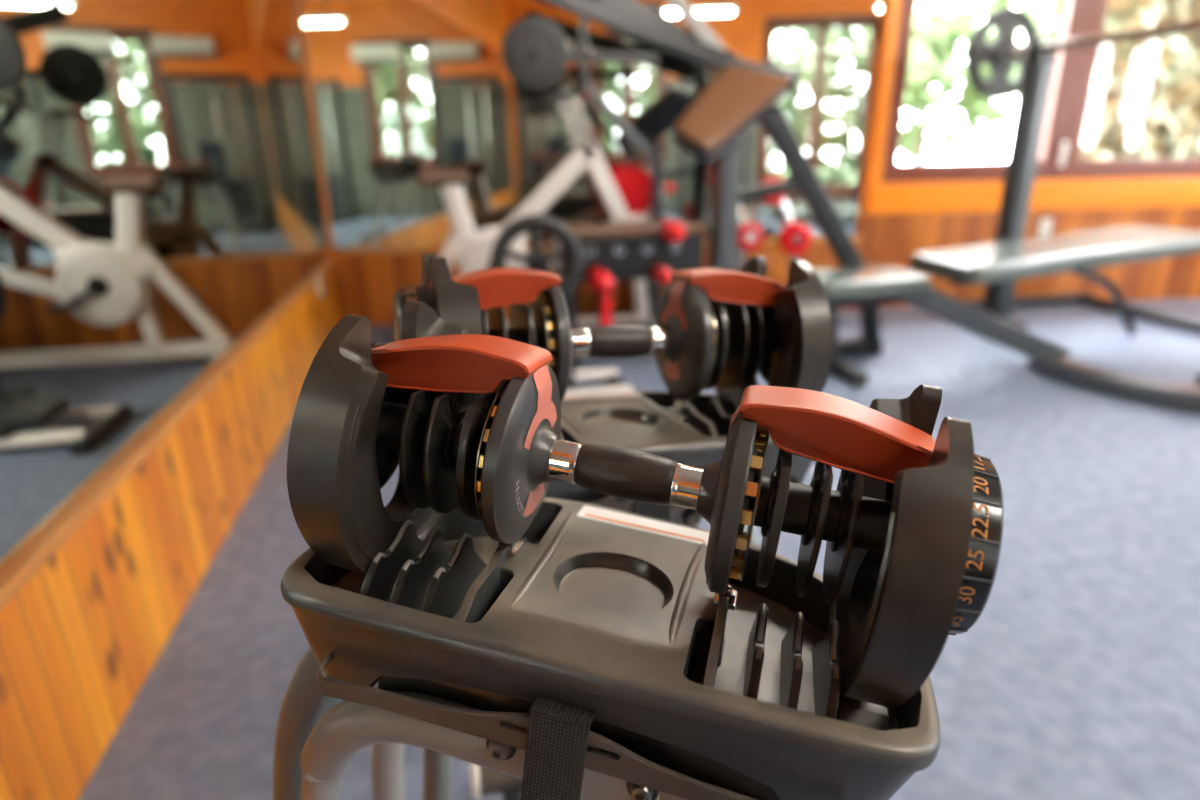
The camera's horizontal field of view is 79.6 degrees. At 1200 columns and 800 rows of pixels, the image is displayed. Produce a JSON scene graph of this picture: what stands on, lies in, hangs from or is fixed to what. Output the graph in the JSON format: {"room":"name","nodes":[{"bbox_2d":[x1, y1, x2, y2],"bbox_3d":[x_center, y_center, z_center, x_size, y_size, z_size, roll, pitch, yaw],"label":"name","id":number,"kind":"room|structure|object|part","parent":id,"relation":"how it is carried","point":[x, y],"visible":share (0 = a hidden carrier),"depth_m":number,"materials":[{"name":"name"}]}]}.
{"room":"gym","nodes":[
{"label":"gym","id":0,"kind":"room"},
{"bbox_2d":[78,298,1199,799],"bbox_3d":[2.763,0.463,1.834,7.900,0.100,7.800,-5,20,-10],"label":"floor","id":1,"kind":"structure","parent":0,"point":[1077,677],"depth_m":1.70,"materials":[{"name":"blue carpet"}]},
{"bbox_2d":[416,89,649,327],"bbox_3d":[-0.400,-0.906,3.749,1.375,1.286,0.530,-5,20,-10],"label":"exercise bike","id":2,"kind":"object","parent":1,"relation":"on","point":[470,249],"visible":0.56,"depth_m":3.69,"materials":[{"name":"white paint"}]},
{"bbox_3d":[-0.868,-0.612,3.765,0.374,0.540,0.070,-5,20,-10],"label":"leg","id":3,"kind":"part","parent":2,"relation":"part of","materials":[{"name":"white paint"}]},
{"bbox_3d":[-0.717,-0.940,3.681,0.177,0.334,0.090,-5,20,-10],"label":"seat post","id":4,"kind":"part","parent":2,"relation":"part of","materials":[{"name":"white metal"}]},
{"bbox_3d":[-0.393,-0.659,3.849,1.320,0.628,0.070,-5,20,-10],"label":"rail","id":5,"kind":"part","parent":2,"relation":"part of","materials":[{"name":"metal"}]},
{"bbox_2d":[490,214,631,393],"bbox_3d":[-0.273,-0.371,2.992,0.770,0.780,0.420,-5,20,-10],"label":"weight plate","id":6,"kind":"object","parent":1,"relation":"on","point":[536,258],"visible":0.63,"depth_m":2.89,"materials":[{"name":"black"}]},
{"bbox_3d":[-0.283,-0.095,3.228,0.740,0.045,0.050,-5,20,-10],"label":"rail","id":7,"kind":"part","parent":6,"relation":"part of","materials":[{"name":"white paint"}]},
{"bbox_3d":[-0.232,-0.010,2.988,0.740,0.045,0.050,-5,20,-10],"label":"rail","id":8,"kind":"part","parent":6,"relation":"part of","materials":[{"name":"white paint"}]},
{"bbox_2d":[272,391,940,799],"bbox_3d":[0.007,0.392,0.819,0.654,0.817,0.805,3,20,10],"label":"stand","id":9,"kind":"object","parent":1,"relation":"on","point":[591,654],"visible":0.68,"depth_m":0.43,"materials":[{"name":"grey plastic"}]},
{"bbox_3d":[-0.025,0.547,0.526,0.599,0.723,0.092,4,20,14],"label":"leg","id":10,"kind":"part","parent":9,"relation":"part of","materials":[{"name":"silver metal"}]},
{"bbox_2d":[486,739,516,759],"bbox_3d":[-0.059,0.205,0.430,0.019,0.019,0.006,4,20,14],"label":"washer","id":11,"kind":"object","parent":9,"relation":"in","point":[494,750],"depth_m":0.42,"materials":[{"name":"silver metal"}]},
{"bbox_3d":[-0.017,0.217,0.425,0.108,0.032,0.004,10,17,12],"label":"plate","id":12,"kind":"part","parent":9,"relation":"part of","materials":[{"name":"silver metal"}]},
{"bbox_3d":[0.002,0.176,0.500,0.272,0.050,0.128,10,17,12],"label":"under frame","id":13,"kind":"part","parent":9,"relation":"part of","materials":[{"name":"black metal"}]},
{"bbox_3d":[0.052,0.431,0.870,0.613,0.707,0.089,-7,21,-17],"label":"leg","id":14,"kind":"part","parent":9,"relation":"part of","materials":[{"name":"grey paint"}]},
{"bbox_2d":[392,253,832,410],"bbox_3d":[0.018,-0.052,0.735,0.440,0.217,0.199,-7,21,-17],"label":"dumbbell","id":15,"kind":"object","parent":9,"relation":"on","point":[752,323],"visible":0.7,"depth_m":0.71,"materials":[{"name":"black metal"}]},
{"bbox_3d":[-0.143,-0.041,0.682,0.034,0.189,0.199,-3,15,-18],"label":"plate","id":16,"kind":"part","parent":15,"relation":"part of","materials":[{"name":"black plastic"}]},
{"bbox_3d":[-0.115,-0.045,0.691,0.007,0.096,0.093,-3,15,-18],"label":"weight plate","id":17,"kind":"part","parent":15,"relation":"part of","materials":[{"name":"black metal"}]},
{"bbox_3d":[-0.098,-0.046,0.696,0.007,0.096,0.093,-3,15,-18],"label":"weight plate","id":18,"kind":"part","parent":15,"relation":"part of","materials":[{"name":"black metal"}]},
{"bbox_3d":[-0.075,-0.048,0.704,0.010,0.096,0.092,-3,15,-18],"label":"weight plate","id":19,"kind":"part","parent":15,"relation":"part of","materials":[{"name":"black metal"}]},
{"bbox_2d":[526,295,548,365],"bbox_3d":[-0.064,-0.055,0.706,0.001,0.104,0.104,-3,15,-18],"label":"washer","id":20,"kind":"object","parent":15,"relation":"in","point":[540,321],"depth_m":0.68,"materials":[{"name":"metal"}]},
{"bbox_2d":[707,298,717,379],"bbox_3d":[0.099,-0.064,0.760,0.001,0.104,0.104,-3,15,-18],"label":"weight plate","id":21,"kind":"object","parent":15,"relation":"in","point":[715,327],"depth_m":0.71,"materials":[{"name":"black metal"}]},
{"bbox_3d":[0.110,-0.058,0.766,0.010,0.096,0.092,-3,15,-18],"label":"weight plate","id":22,"kind":"part","parent":15,"relation":"part of","materials":[{"name":"black metal"}]},
{"bbox_3d":[0.133,-0.059,0.773,0.007,0.096,0.093,-3,15,-18],"label":"weight plate","id":23,"kind":"part","parent":15,"relation":"part of","materials":[{"name":"black metal"}]},
{"bbox_3d":[0.149,-0.060,0.779,0.007,0.096,0.093,-3,15,-18],"label":"weight plate","id":24,"kind":"part","parent":15,"relation":"part of","materials":[{"name":"black metal"}]},
{"bbox_3d":[0.178,-0.059,0.789,0.034,0.189,0.199,-3,15,-18],"label":"plate","id":25,"kind":"part","parent":15,"relation":"part of","materials":[{"name":"black plastic"}]},
{"bbox_2d":[626,781,658,799],"bbox_3d":[0.025,0.221,0.411,0.019,0.019,0.006,4,20,14],"label":"bolt","id":26,"kind":"object","parent":9,"relation":"in","point":[634,791],"depth_m":0.41,"materials":[{"name":"silver metal"}]},
{"bbox_2d":[287,300,1002,707],"bbox_3d":[0.017,0.053,0.458,0.417,0.219,0.188,4,20,14],"label":"dumbbell","id":27,"kind":"object","parent":9,"relation":"on","point":[911,526],"visible":0.99,"depth_m":0.41,"materials":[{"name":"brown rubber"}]},
{"bbox_3d":[-0.138,0.027,0.492,0.032,0.178,0.188,10,17,12],"label":"plate","id":28,"kind":"part","parent":27,"relation":"part of","materials":[{"name":"black plastic"}]},
{"bbox_3d":[-0.111,0.029,0.485,0.007,0.091,0.087,10,17,12],"label":"weight plate","id":29,"kind":"part","parent":27,"relation":"part of","materials":[{"name":"black metal"}]},
{"bbox_3d":[-0.095,0.032,0.482,0.007,0.091,0.087,10,17,12],"label":"weight plate","id":30,"kind":"part","parent":27,"relation":"part of","materials":[{"name":"black metal"}]},
{"bbox_3d":[-0.073,0.036,0.477,0.009,0.090,0.086,10,17,12],"label":"weight plate","id":31,"kind":"part","parent":27,"relation":"part of","materials":[{"name":"black metal"}]},
{"bbox_2d":[475,380,509,517],"bbox_3d":[-0.061,0.032,0.473,0.001,0.098,0.098,10,17,12],"label":"washer","id":32,"kind":"object","parent":27,"relation":"in","point":[481,450],"depth_m":0.43,"materials":[{"name":"metal"}]},
{"bbox_2d":[740,430,768,580],"bbox_3d":[0.095,0.061,0.439,0.001,0.098,0.098,10,17,12],"label":"dial","id":33,"kind":"object","parent":27,"relation":"in","point":[750,527],"depth_m":0.40,"materials":[{"name":"black plastic"}]},
{"bbox_3d":[0.105,0.069,0.438,0.009,0.090,0.086,10,17,12],"label":"weight plate","id":34,"kind":"part","parent":27,"relation":"part of","materials":[{"name":"black metal"}]},
{"bbox_3d":[0.127,0.073,0.433,0.007,0.091,0.087,10,17,12],"label":"weight plate","id":35,"kind":"part","parent":27,"relation":"part of","materials":[{"name":"black metal"}]},
{"bbox_3d":[0.142,0.076,0.430,0.007,0.091,0.087,10,17,12],"label":"weight plate","id":36,"kind":"part","parent":27,"relation":"part of","materials":[{"name":"black metal"}]},
{"bbox_3d":[0.169,0.084,0.424,0.032,0.178,0.188,10,17,12],"label":"plate","id":37,"kind":"part","parent":27,"relation":"part of","materials":[{"name":"black plastic"}]},
{"bbox_2d":[545,391,813,502],"bbox_3d":[0.014,0.046,0.769,0.419,0.106,0.223,-7,21,-17],"label":"tray","id":38,"kind":"object","parent":9,"relation":"on","point":[694,431],"depth_m":0.73,"materials":[{"name":"grey plastic"}]},
{"bbox_3d":[0.044,0.122,0.698,0.115,0.034,0.004,-3,15,-18],"label":"plate","id":39,"kind":"part","parent":9,"relation":"part of","materials":[{"name":"grey plastic"}]},
{"bbox_2d":[681,508,700,525],"bbox_3d":[0.090,0.116,0.708,0.020,0.020,0.007,-7,21,-17],"label":"washer","id":40,"kind":"object","parent":9,"relation":"in","point":[689,516],"depth_m":0.70,"materials":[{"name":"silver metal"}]},
{"bbox_2d":[576,164,675,317],"bbox_3d":[0.166,-0.879,4.151,0.700,0.920,0.238,-5,20,-10],"label":"bike","id":41,"kind":"object","parent":1,"relation":"on","point":[632,182],"visible":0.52,"depth_m":3.97,"materials":[{"name":"red plastic"}]},
{"bbox_3d":[0.159,-0.837,4.206,0.700,0.803,0.070,-5,20,-10],"label":"frame","id":42,"kind":"part","parent":41,"relation":"part of","materials":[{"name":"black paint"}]},
{"bbox_3d":[0.316,-0.849,4.236,0.050,0.730,0.050,-5,20,-10],"label":"seat post","id":43,"kind":"part","parent":41,"relation":"part of","materials":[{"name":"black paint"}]},
{"bbox_2d":[552,219,706,370],"bbox_3d":[0.135,-0.486,3.387,0.660,0.725,0.574,-5,20,-10],"label":"dumbbell rack","id":44,"kind":"object","parent":1,"relation":"on","point":[611,251],"visible":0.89,"depth_m":3.21,"materials":[{"name":"black metal"}]},
{"bbox_3d":[0.115,-0.403,3.534,0.620,0.470,0.350,-5,20,-10],"label":"frame","id":45,"kind":"part","parent":44,"relation":"part of","materials":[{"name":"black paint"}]},
{"bbox_2d":[532,0,738,320],"bbox_3d":[0.176,-1.273,3.923,1.161,1.845,0.307,-7,21,-17],"label":"machine","id":46,"kind":"object","parent":1,"relation":"on","point":[636,19],"visible":0.77,"depth_m":3.70,"materials":[{"name":"black paint"}]},
{"bbox_2d":[501,15,568,90],"bbox_3d":[-0.314,-1.687,3.508,0.330,0.330,0.047,-5,20,-10],"label":"weight plate","id":47,"kind":"object","parent":46,"relation":"attached to","point":[528,33],"visible":0.96,"depth_m":3.49,"materials":[{"name":"grey metal"}]},
{"bbox_3d":[0.126,-1.003,3.920,0.421,1.339,0.070,-2,20,-3],"label":"bent leg","id":48,"kind":"part","parent":46,"relation":"part of","materials":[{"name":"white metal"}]},
{"bbox_3d":[0.483,-1.999,3.776,0.359,0.387,0.060,2,20,8],"label":"silver arm","id":49,"kind":"part","parent":46,"relation":"part of","materials":[{"name":"grey paint"}]},
{"bbox_2d":[736,198,801,272],"bbox_3d":[0.919,-0.748,3.956,0.435,0.814,0.400,-5,20,-10],"label":"stand","id":50,"kind":"object","parent":1,"relation":"on","point":[755,206],"visible":0.19,"depth_m":3.85,"materials":[{"name":"silver metal"}]},
{"bbox_2d":[737,222,763,251],"bbox_3d":[0.779,-0.854,3.767,0.150,0.150,0.064,-5,20,-10],"label":"weight plate","id":51,"kind":"object","parent":50,"relation":"on","point":[745,229],"visible":0.92,"depth_m":3.74,"materials":[{"name":"red plastic"}]},
{"bbox_2d":[760,176,785,204],"bbox_3d":[0.893,-1.080,3.711,0.140,0.140,0.064,-5,20,-10],"label":"weight plate","id":52,"kind":"object","parent":50,"relation":"on","point":[774,200],"visible":0.31,"depth_m":3.70,"materials":[{"name":"red plastic"}]},
{"bbox_2d":[778,222,810,254],"bbox_3d":[1.034,-0.856,3.821,0.170,0.170,0.064,-5,20,-10],"label":"weight plate","id":53,"kind":"object","parent":50,"relation":"on","point":[789,232],"visible":0.98,"depth_m":3.79,"materials":[{"name":"red plastic"}]},
{"bbox_2d":[672,57,882,356],"bbox_3d":[0.859,-0.869,3.406,1.151,1.410,0.526,-5,20,-10],"label":"exercise machine","id":54,"kind":"object","parent":1,"relation":"on","point":[743,93],"visible":0.84,"depth_m":3.26,"materials":[{"name":"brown metal"}]},
{"bbox_3d":[0.583,-0.677,3.401,0.095,1.060,0.130,-5,20,-10],"label":"post","id":55,"kind":"part","parent":54,"relation":"part of","materials":[{"name":"grey metal"}]},
{"bbox_2d":[814,225,1199,412],"bbox_3d":[2.047,-0.395,3.264,2.245,0.574,1.397,-5,20,-10],"label":"weight bench","id":56,"kind":"object","parent":1,"relation":"on","point":[1079,252],"visible":0.88,"depth_m":3.29,"materials":[{"name":"grey leather"}]},
{"bbox_3d":[1.237,-0.486,3.326,0.542,0.100,0.070,-4,20,-8],"label":"seat rail","id":57,"kind":"part","parent":56,"relation":"part of","materials":[{"name":"grey metal"}]},
{"bbox_3d":[2.303,-0.678,3.604,1.337,0.100,0.060,-8,21,-18],"label":"rail","id":58,"kind":"part","parent":56,"relation":"part of","materials":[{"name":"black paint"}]},
{"bbox_2d":[961,38,1199,386],"bbox_3d":[2.824,-0.947,3.387,1.011,1.505,2.170,-5,20,-10],"label":"rack","id":59,"kind":"object","parent":1,"relation":"on","point":[1037,74],"visible":0.8,"depth_m":3.88,"materials":[{"name":"grey metal"}]},
{"bbox_3d":[2.852,-0.329,3.742,0.930,0.060,1.870,-5,20,-10],"label":"floor rail","id":60,"kind":"part","parent":59,"relation":"part of","materials":[{"name":"black metal"}]},
{"bbox_2d":[1003,19,1199,58],"bbox_3d":[2.433,-1.583,3.075,0.073,0.071,2.300,-6,20,-14],"label":"barbell","id":61,"kind":"object","parent":59,"relation":"on","point":[1019,51],"visible":0.85,"depth_m":3.30,"materials":[{"name":"silver metal"}]},
{"bbox_2d":[965,7,1039,99],"bbox_3d":[2.195,-1.883,3.922,0.458,0.458,0.044,-6,20,-14],"label":"weight plate","id":62,"kind":"object","parent":61,"relation":"on","point":[1006,20],"visible":0.9,"depth_m":3.89,"materials":[{"name":"black metal"}]},
{"bbox_2d":[335,0,1199,253],"bbox_3d":[2.123,-2.100,4.275,7.500,3.100,0.141,-2,20,-4],"label":"wall","id":63,"kind":"structure","parent":0,"point":[883,2],"depth_m":4.33,"materials":[{"name":"orange paint"}]},
{"bbox_2d":[297,0,334,248],"bbox_3d":[-1.622,-2.137,3.878,0.014,2.620,0.014,-2,20,-4],"label":"trim","id":64,"kind":"structure","parent":63,"relation":"attached to","point":[298,1],"depth_m":4.07,"materials":[{"name":"brown wood"}]},
{"bbox_2d":[295,0,342,312],"bbox_3d":[-1.747,-1.948,4.040,0.260,3.100,0.160,-2,20,-4],"label":"trim","id":65,"kind":"structure","parent":63,"relation":"attached to","point":[333,252],"depth_m":4.12,"materials":[{"name":"orange paint"}]},
{"bbox_2d":[300,0,880,248],"bbox_3d":[-0.007,-1.782,4.142,3.230,1.720,0.009,-2,20,-4],"label":"wall mirror","id":66,"kind":"object","parent":63,"relation":"attached to","point":[401,88],"visible":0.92,"depth_m":4.16,"materials":[{"name":"clear glass"}]},
{"bbox_2d":[346,236,863,254],"bbox_3d":[0.064,-0.952,4.424,3.180,0.025,0.052,-2,20,-4],"label":"trim","id":67,"kind":"structure","parent":63,"relation":"attached to","point":[854,238],"depth_m":4.33,"materials":[{"name":"brown wood"}]},
{"bbox_2d":[335,206,1199,325],"bbox_3d":[2.150,-0.895,4.615,7.500,0.600,0.031,-2,20,-4],"label":"wood paneling","id":68,"kind":"structure","parent":63,"relation":"attached to","point":[368,283],"depth_m":4.55,"materials":[{"name":"brown wood"}]},
{"bbox_2d":[865,0,1199,213],"bbox_3d":[2.872,-1.969,4.324,2.480,1.595,0.128,-2,20,-4],"label":"window","id":69,"kind":"structure","parent":63,"relation":"in","point":[1075,69],"depth_m":4.45,"materials":[{"name":"orange paint"}]},
{"bbox_2d":[1038,218,1052,236],"bbox_3d":[2.827,-1.093,4.572,0.075,0.115,0.014,-2,20,-4],"label":"wall socket","id":70,"kind":"object","parent":63,"relation":"attached to","point":[1045,224],"visible":0.8,"depth_m":4.57,"materials":[{"name":"white plastic"}]},
{"bbox_3d":[-0.987,-0.730,0.602,0.120,3.100,7.380,-5,20,-10],"label":"wall","id":71,"kind":"structure","parent":0,"visible":0},
{"bbox_2d":[0,0,330,569],"bbox_3d":[-0.975,-0.609,0.946,0.008,1.760,6.620,-5,20,-10],"label":"wall mirror","id":72,"kind":"object","parent":71,"relation":"attached to","point":[161,196],"visible":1,"depth_m":1.66,"materials":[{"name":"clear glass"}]},
{"bbox_2d":[0,256,335,608],"bbox_3d":[-0.884,0.342,0.950,0.040,0.025,7.260,-5,20,-10],"label":"trim","id":73,"kind":"structure","parent":71,"relation":"attached to","point":[32,557],"depth_m":1.49,"materials":[{"name":"brown wood"}]},
{"bbox_2d":[0,262,342,799],"bbox_3d":[-0.884,0.546,1.023,0.026,0.410,7.280,-5,20,-10],"label":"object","id":74,"kind":"structure","parent":71,"relation":"attached to","point":[80,639],"depth_m":1.48,"materials":[{"name":"brown wood"}]},
{"bbox_2d":[316,273,322,296],"bbox_3d":[-1.454,-0.595,3.732,0.014,0.115,0.075,-5,20,-10],"label":"wall socket","id":75,"kind":"object","parent":71,"relation":"attached to","point":[319,284],"visible":0.98,"depth_m":3.71,"materials":[{"name":"white plastic"}]},
{"label":"outside","id":76,"kind":"structure","parent":0,"visible":0},
{"bbox_3d":[2.573,0.512,2.893,60.000,0.300,60.000,-5,20,-10],"label":"ground","id":77,"kind":"structure","parent":76,"visible":0},
{"bbox_2d":[899,0,1059,162],"bbox_3d":[4.254,-4.065,9.474,3.099,3.830,3.068,-5,20,-10],"label":"tree","id":78,"kind":"object","parent":77,"relation":"on","point":[937,38],"visible":0.44,"depth_m":8.80,"materials":[{"name":"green plant"}]},
{"bbox_2d":[1045,21,1163,136],"bbox_3d":[8.187,-4.628,10.315,3.577,4.194,3.753,-5,20,-10],"label":"tree","id":79,"kind":"object","parent":77,"relation":"on","point":[1046,26],"visible":0.02,"depth_m":11.32,"materials":[{"name":"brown plant"}]},
{"bbox_2d":[1038,0,1199,159],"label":"window","id":80,"kind":"structure","parent":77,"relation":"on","point":[1143,90],"depth_m":6.54,"materials":[{"name":"clear glass"}]}
]}

